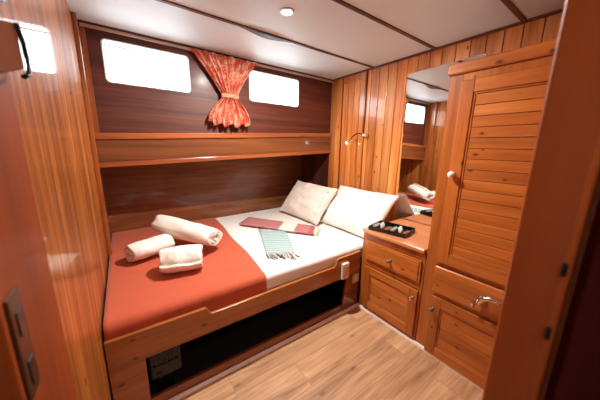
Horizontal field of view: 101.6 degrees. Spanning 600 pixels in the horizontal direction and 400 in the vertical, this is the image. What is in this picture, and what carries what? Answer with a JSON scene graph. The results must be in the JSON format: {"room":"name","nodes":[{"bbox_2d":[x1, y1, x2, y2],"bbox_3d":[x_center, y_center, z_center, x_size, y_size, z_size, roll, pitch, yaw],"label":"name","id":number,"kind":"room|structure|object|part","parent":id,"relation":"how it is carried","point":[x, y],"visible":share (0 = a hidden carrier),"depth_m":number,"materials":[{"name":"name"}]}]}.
{"room":"ship interior","nodes":[
{"label":"ship interior","id":0,"kind":"room"},
{"bbox_2d":[0,0,112,399],"bbox_3d":[-1.132,-0.030,1.299,0.050,1.985,2.110,-7,15,-35],"label":"wall","id":1,"kind":"structure","parent":0,"point":[50,108],"depth_m":0.74,"materials":[{"name":"brown wood"}]},
{"bbox_2d":[0,0,31,78],"bbox_3d":[-0.429,-0.262,0.346,0.028,0.184,0.141,-7,15,-35],"label":"coat hook","id":2,"kind":"object","parent":1,"relation":"attached to","point":[11,59],"visible":1,"depth_m":0.37,"materials":[{"name":"brown"}]},
{"bbox_2d":[0,72,76,399],"bbox_3d":[-0.446,0.177,0.376,0.068,1.984,0.228,-7,15,-35],"label":"door","id":3,"kind":"structure","parent":1,"relation":"in","point":[34,361],"depth_m":0.37,"materials":[{"name":"brown wood"}]},
{"bbox_3d":[-0.376,0.197,0.332,0.006,0.155,0.045,-7,15,-35],"label":"strike plate","id":4,"kind":"part","parent":3,"relation":"part of","materials":[{"name":"gold metal"}]},
{"bbox_2d":[71,12,111,255],"bbox_3d":[-1.303,-0.343,1.546,0.022,1.478,0.032,-7,15,-35],"label":"trim","id":5,"kind":"structure","parent":1,"relation":"attached to","point":[73,14],"depth_m":1.51,"materials":[{"name":"brown wood"}]},
{"bbox_2d":[101,155,301,236],"bbox_3d":[-0.833,0.014,2.770,2.210,1.300,0.238,-7,15,-35],"label":"wall","id":6,"kind":"structure","parent":0,"point":[189,191],"depth_m":2.50,"materials":[{"name":"red wood"}]},
{"bbox_2d":[78,22,331,132],"bbox_3d":[-0.523,-0.818,2.174,2.210,0.785,0.030,-7,15,-35],"label":"wall","id":7,"kind":"structure","parent":0,"point":[120,108],"depth_m":1.91,"materials":[{"name":"brown wood"}]},
{"bbox_2d":[78,26,99,132],"bbox_3d":[-1.347,-0.751,1.555,0.045,0.628,0.015,-7,15,-35],"label":"trim","id":8,"kind":"structure","parent":7,"relation":"attached to","point":[82,33],"depth_m":1.55,"materials":[{"name":"brown wood"}]},
{"bbox_2d":[101,38,190,92],"bbox_3d":[-1.071,-0.936,1.745,0.524,0.264,0.040,-7,15,-35],"label":"window","id":9,"kind":"structure","parent":7,"relation":"in","point":[103,40],"depth_m":1.71,"materials":[{"name":"white"}]},
{"bbox_2d":[77,19,332,80],"bbox_3d":[-0.495,-1.191,2.065,2.110,0.014,0.018,-7,15,-35],"label":"trim","id":10,"kind":"structure","parent":7,"relation":"attached to","point":[78,20],"depth_m":1.78,"materials":[{"name":"brown wood"}]},
{"bbox_2d":[94,133,331,167],"bbox_3d":[-0.508,-0.488,2.214,2.102,0.327,0.039,-7,15,-35],"label":"shelf","id":11,"kind":"object","parent":7,"relation":"attached to","point":[113,149],"visible":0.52,"depth_m":1.99,"materials":[{"name":"brown wood"}]},
{"bbox_2d":[249,70,298,106],"bbox_3d":[-0.242,-1.045,2.328,0.538,0.259,0.040,-7,15,-35],"label":"window","id":12,"kind":"structure","parent":7,"relation":"in","point":[252,71],"depth_m":2.34,"materials":[{"name":"white"}]},
{"bbox_2d":[66,0,564,79],"bbox_3d":[0.425,-0.906,0.669,2.550,0.040,3.490,-7,15,-35],"label":"ceiling","id":13,"kind":"structure","parent":0,"point":[325,25],"depth_m":1.48,"materials":[{"name":"white paint"}]},
{"bbox_2d":[79,22,333,82],"bbox_3d":[-0.485,-1.175,2.072,2.083,0.016,0.020,-7,15,-35],"label":"track","id":14,"kind":"object","parent":13,"relation":"attached to","point":[80,23],"visible":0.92,"depth_m":1.72,"materials":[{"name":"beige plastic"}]},
{"bbox_2d":[190,48,256,127],"bbox_3d":[-0.593,-0.884,2.009,0.540,0.553,0.078,-8,15,-36],"label":"curtain","id":15,"kind":"object","parent":14,"relation":"hanging from","point":[229,74],"visible":1,"depth_m":2.00,"materials":[{"name":"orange fabric"}]},
{"bbox_2d":[156,0,373,67],"bbox_3d":[-0.186,-1.093,1.643,2.110,0.020,0.048,-7,15,-35],"label":"trim","id":16,"kind":"structure","parent":13,"relation":"attached to","point":[257,32],"depth_m":1.58,"materials":[{"name":"brown wood"}]},
{"bbox_2d":[280,7,293,15],"bbox_3d":[-0.071,-1.031,1.341,0.082,0.010,0.082,-7,15,-35],"label":"recessed light","id":17,"kind":"object","parent":13,"relation":"in","point":[286,11],"visible":1,"depth_m":1.33,"materials":[{"name":"white plastic"}]},
{"bbox_2d":[332,0,435,48],"bbox_3d":[0.140,-0.999,1.198,2.110,0.009,0.024,-7,15,-35],"label":"trim","id":18,"kind":"structure","parent":13,"relation":"attached to","point":[341,2],"depth_m":1.42,"materials":[{"name":"brown wood"}]},
{"bbox_2d":[500,0,526,21],"bbox_3d":[0.432,-0.910,0.799,2.110,0.009,0.024,-7,15,-35],"label":"trim","id":19,"kind":"structure","parent":13,"relation":"attached to","point":[507,3],"depth_m":1.28,"materials":[{"name":"brown wood"}]},
{"bbox_2d":[180,302,482,399],"bbox_3d":[0.184,1.017,1.370,2.550,0.050,4.200,-7,15,-35],"label":"floor","id":20,"kind":"structure","parent":0,"point":[353,355],"depth_m":1.40,"materials":[{"name":"brown wood"}]},
{"bbox_2d":[104,250,361,399],"bbox_3d":[-0.360,0.566,2.200,2.102,0.472,1.370,-7,15,-35],"label":"bed","id":21,"kind":"object","parent":20,"relation":"on","point":[211,343],"visible":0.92,"depth_m":1.46,"materials":[{"name":"brown wood"}]},
{"bbox_3d":[-0.771,0.877,1.122,0.134,0.295,0.021,-7,15,-35],"label":"panel","id":22,"kind":"part","parent":21,"relation":"part of","materials":[{"name":"brown wood"}]},
{"bbox_2d":[149,345,181,390],"bbox_3d":[-0.688,0.843,1.254,0.135,0.274,0.108,-7,15,-35],"label":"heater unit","id":23,"kind":"object","parent":21,"relation":"on","point":[163,365],"visible":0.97,"depth_m":1.21,"materials":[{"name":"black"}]},
{"bbox_3d":[-0.370,0.730,1.794,1.587,0.279,0.020,-7,15,-35],"label":"panel","id":24,"kind":"part","parent":21,"relation":"part of","materials":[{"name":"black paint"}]},
{"bbox_2d":[169,303,358,399],"bbox_3d":[-0.169,0.938,1.548,1.594,0.019,0.014,-7,15,-35],"label":"baseboard","id":25,"kind":"structure","parent":21,"relation":"attached to","point":[226,372],"depth_m":1.47,"materials":[{"name":"beige wood"}]},
{"bbox_2d":[215,207,363,289],"bbox_3d":[-0.410,0.347,2.230,2.098,0.114,1.494,-7,15,-35],"label":"mattress","id":26,"kind":"object","parent":21,"relation":"on","point":[317,253],"visible":0.19,"depth_m":1.94,"materials":[{"name":"white fabric"}]},
{"bbox_2d":[103,218,266,340],"bbox_3d":[-0.870,0.412,1.829,0.873,0.116,1.397,-7,15,-35],"label":"blanket","id":27,"kind":"object","parent":26,"relation":"on","point":[138,295],"visible":0.66,"depth_m":1.37,"materials":[{"name":"fabric"}]},
{"bbox_2d":[124,234,174,261],"bbox_3d":[-1.010,0.322,1.655,0.175,0.134,0.284,7,14,28],"label":"rolled towel","id":28,"kind":"object","parent":27,"relation":"on","point":[142,249],"visible":0.94,"depth_m":1.58,"materials":[{"name":"white fabric"}]},
{"bbox_2d":[151,215,222,245],"bbox_3d":[-0.835,0.216,1.807,0.532,0.177,0.190,5,13,19],"label":"rolled towel","id":29,"kind":"object","parent":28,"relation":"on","point":[198,233],"visible":1,"depth_m":1.73,"materials":[{"name":"white fabric"}]},
{"bbox_2d":[158,244,202,272],"bbox_3d":[-0.714,0.354,1.480,0.240,0.154,0.202,-4,13,-21],"label":"rolled towel","id":30,"kind":"object","parent":27,"relation":"on","point":[180,258],"visible":1,"depth_m":1.42,"materials":[{"name":"white fabric"}]},
{"bbox_2d":[259,229,299,259],"bbox_3d":[-0.185,0.336,1.979,0.251,0.015,0.688,-2,12,-13],"label":"striped throw","id":31,"kind":"object","parent":26,"relation":"on","point":[276,243],"visible":0.98,"depth_m":1.91,"materials":[{"name":"fabric"}]},
{"bbox_2d":[239,217,320,235],"bbox_3d":[-0.197,0.247,2.352,0.848,0.028,0.244,6,13,21],"label":"throw","id":32,"kind":"object","parent":26,"relation":"on","point":[250,221],"visible":1,"depth_m":2.31,"materials":[{"name":"red fabric"}]},
{"bbox_2d":[279,180,337,224],"bbox_3d":[0.070,0.004,2.697,0.310,0.357,0.686,-7,15,-35],"label":"pillow","id":33,"kind":"object","parent":26,"relation":"on","point":[306,201],"visible":1,"depth_m":2.58,"materials":[{"name":"white fabric"}]},
{"bbox_2d":[319,185,399,237],"bbox_3d":[0.520,0.091,2.331,0.334,0.363,0.720,-7,15,-35],"label":"pillow","id":34,"kind":"object","parent":26,"relation":"on","point":[352,210],"visible":0.86,"depth_m":2.21,"materials":[{"name":"white fabric"}]},
{"bbox_2d":[341,262,348,279],"bbox_3d":[0.336,0.528,1.818,0.070,0.128,0.030,-7,15,-35],"label":"light switch","id":35,"kind":"object","parent":21,"relation":"attached to","point":[344,266],"visible":1,"depth_m":1.80,"materials":[{"name":"beige plastic"}]},
{"bbox_3d":[0.393,0.724,1.940,0.180,0.295,0.021,-7,15,-35],"label":"panel","id":36,"kind":"part","parent":21,"relation":"part of","materials":[{"name":"brown wood"}]},
{"bbox_2d":[352,273,358,282],"bbox_3d":[0.439,0.616,1.926,0.070,0.071,0.015,-7,15,-35],"label":"power socket","id":37,"kind":"object","parent":21,"relation":"attached to","point":[355,278],"visible":1,"depth_m":1.92,"materials":[{"name":"beige plastic"}]},
{"bbox_2d":[359,232,426,340],"bbox_3d":[0.807,0.575,1.877,0.551,0.628,0.482,-7,15,-35],"label":"base cabinet","id":38,"kind":"object","parent":20,"relation":"on","point":[392,275],"visible":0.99,"depth_m":1.70,"materials":[{"name":"brown wood"}]},
{"bbox_3d":[0.622,0.839,1.783,0.018,0.052,0.317,-7,15,-35],"label":"rail","id":39,"kind":"part","parent":38,"relation":"part of","materials":[{"name":"brown wood"}]},
{"bbox_3d":[0.628,0.702,1.757,0.010,0.207,0.298,-7,15,-35],"label":"panel","id":40,"kind":"part","parent":38,"relation":"part of","materials":[{"name":"brown wood"}]},
{"bbox_3d":[0.625,0.702,1.754,0.009,0.227,0.318,-7,15,-35],"label":"moulding","id":41,"kind":"part","parent":38,"relation":"part of","materials":[{"name":"brown wood"}]},
{"bbox_3d":[0.627,0.566,1.726,0.018,0.052,0.317,-7,15,-35],"label":"rail","id":42,"kind":"part","parent":38,"relation":"part of","materials":[{"name":"brown wood"}]},
{"bbox_3d":[0.624,0.702,1.754,0.018,0.331,0.422,-7,15,-35],"label":"door","id":43,"kind":"part","parent":38,"relation":"part of","materials":[{"name":"brown wood"}]},
{"bbox_3d":[0.629,0.415,1.694,0.018,0.156,0.422,-7,15,-35],"label":"drawer","id":44,"kind":"part","parent":38,"relation":"part of","materials":[{"name":"brown wood"}]},
{"bbox_2d":[363,219,430,253],"bbox_3d":[0.822,0.246,1.825,0.517,0.028,0.490,-7,15,-35],"label":"countertop","id":45,"kind":"structure","parent":38,"relation":"on","point":[418,241],"depth_m":1.71,"materials":[{"name":"brown wood"}]},
{"bbox_2d":[368,220,415,238],"bbox_3d":[0.685,0.213,1.827,0.272,0.030,0.205,12,16,42],"label":"tray","id":46,"kind":"object","parent":45,"relation":"on","point":[411,230],"visible":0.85,"depth_m":1.80,"materials":[{"name":"black plastic"}]},
{"bbox_2d":[358,304,483,390],"bbox_3d":[0.784,0.949,1.577,0.014,0.019,1.052,-7,15,-35],"label":"baseboard","id":47,"kind":"structure","parent":38,"relation":"attached to","point":[402,334],"depth_m":1.64,"materials":[{"name":"beige wood"}]},
{"bbox_2d":[416,39,556,388],"bbox_3d":[1.117,0.151,1.346,0.572,1.687,0.580,-7,15,-35],"label":"closet","id":48,"kind":"object","parent":20,"relation":"on","point":[495,103],"visible":0.67,"depth_m":1.23,"materials":[{"name":"brown wood"}]},
{"bbox_3d":[0.937,0.802,1.328,0.018,0.382,0.485,-7,15,-35],"label":"door","id":49,"kind":"part","parent":48,"relation":"part of","materials":[{"name":"brown wood"}]},
{"bbox_3d":[0.803,-0.136,1.299,0.035,0.036,0.036,-7,15,-35],"label":"knob","id":50,"kind":"part","parent":48,"relation":"part of","materials":[{"name":"silver metal"}]},
{"bbox_3d":[0.935,0.961,1.361,0.018,0.058,0.368,-7,15,-35],"label":"rail","id":51,"kind":"part","parent":48,"relation":"part of","materials":[{"name":"brown wood"}]},
{"bbox_3d":[0.938,0.802,1.328,0.009,0.266,0.369,-7,15,-35],"label":"moulding","id":52,"kind":"part","parent":48,"relation":"part of","materials":[{"name":"brown wood"}]},
{"bbox_3d":[0.941,0.802,1.330,0.010,0.246,0.349,-7,15,-35],"label":"panel","id":53,"kind":"part","parent":48,"relation":"part of","materials":[{"name":"brown wood"}]},
{"bbox_3d":[0.940,0.644,1.294,0.018,0.058,0.368,-7,15,-35],"label":"rail","id":54,"kind":"part","parent":48,"relation":"part of","materials":[{"name":"brown wood"}]},
{"bbox_3d":[0.945,0.371,1.237,0.018,0.060,0.364,-7,15,-35],"label":"rail","id":55,"kind":"part","parent":48,"relation":"part of","materials":[{"name":"brown wood"}]},
{"bbox_3d":[0.936,0.523,1.219,0.052,0.102,0.141,-7,15,-35],"label":"lever handle","id":56,"kind":"part","parent":48,"relation":"part of","materials":[{"name":"silver metal"}]},
{"bbox_3d":[0.952,-0.077,1.142,0.018,0.976,0.485,-7,15,-35],"label":"door","id":57,"kind":"part","parent":48,"relation":"part of","materials":[{"name":"brown wood"}]},
{"bbox_3d":[0.953,-0.077,1.142,0.009,0.856,0.365,-7,15,-35],"label":"moulding","id":58,"kind":"part","parent":48,"relation":"part of","materials":[{"name":"brown wood"}]},
{"bbox_3d":[0.956,-0.078,1.144,0.010,0.836,0.345,-7,15,-35],"label":"panel","id":59,"kind":"part","parent":48,"relation":"part of","materials":[{"name":"brown wood"}]},
{"bbox_3d":[1.153,-0.651,1.193,0.517,0.054,0.580,-7,15,-35],"label":"cornice","id":60,"kind":"part","parent":48,"relation":"part of","materials":[{"name":"brown wood"}]},
{"bbox_3d":[0.960,-0.525,1.048,0.018,0.060,0.364,-7,15,-35],"label":"rail","id":61,"kind":"part","parent":48,"relation":"part of","materials":[{"name":"brown wood"}]},
{"bbox_2d":[301,12,562,225],"bbox_3d":[0.800,-0.209,2.303,0.060,1.985,2.800,-7,15,-35],"label":"wall","id":62,"kind":"structure","parent":0,"point":[372,164],"depth_m":2.26,"materials":[{"name":"brown wood"}]},
{"bbox_2d":[337,78,343,190],"bbox_3d":[0.441,-0.558,2.696,0.008,1.453,0.013,-7,15,-35],"label":"trim","id":63,"kind":"structure","parent":62,"relation":"attached to","point":[343,78],"depth_m":2.65,"materials":[{"name":"brown wood"}]},
{"bbox_2d":[346,133,368,143],"bbox_3d":[0.566,-0.609,2.423,0.232,0.105,0.045,8,14,32],"label":"reading lamp","id":64,"kind":"object","parent":62,"relation":"attached to","point":[366,136],"visible":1,"depth_m":2.38,"materials":[{"name":"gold metal"}]},
{"bbox_2d":[362,70,367,132],"bbox_3d":[0.627,-0.936,2.351,0.020,0.563,0.016,-7,15,-35],"label":"trim","id":65,"kind":"structure","parent":62,"relation":"attached to","point":[366,80],"depth_m":2.34,"materials":[{"name":"brown wood"}]},
{"bbox_2d":[396,53,486,224],"bbox_3d":[1.022,-0.397,1.894,0.006,1.202,0.540,-7,15,-35],"label":"wall mirror","id":66,"kind":"object","parent":62,"relation":"attached to","point":[427,91],"visible":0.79,"depth_m":1.95,"materials":[{"name":"clear glass"}]},
{"bbox_2d":[333,8,563,80],"bbox_3d":[0.942,-1.123,1.862,0.018,0.014,2.060,-7,15,-35],"label":"trim","id":67,"kind":"structure","parent":62,"relation":"attached to","point":[562,9],"depth_m":1.62,"materials":[{"name":"brown wood"}]},
{"bbox_2d":[538,173,599,399],"bbox_3d":[1.008,0.103,0.841,1.460,1.985,0.065,-7,15,-35],"label":"wall","id":68,"kind":"structure","parent":0,"point":[593,219],"depth_m":0.41,"materials":[{"name":"brown wood"}]},
{"bbox_2d":[482,0,599,399],"bbox_3d":[0.390,0.183,0.413,0.074,1.984,0.065,-7,15,-35],"label":"door frame","id":69,"kind":"structure","parent":68,"relation":"in","point":[564,172],"depth_m":0.35,"materials":[{"name":"brown wood"}]},
{"bbox_2d":[550,225,599,399],"bbox_3d":[0.621,0.263,0.137,0.040,1.950,0.642,-7,15,-35],"label":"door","id":70,"kind":"structure","parent":68,"relation":"in","point":[578,376],"depth_m":0.37,"materials":[{"name":"brown wood"}]}
]}

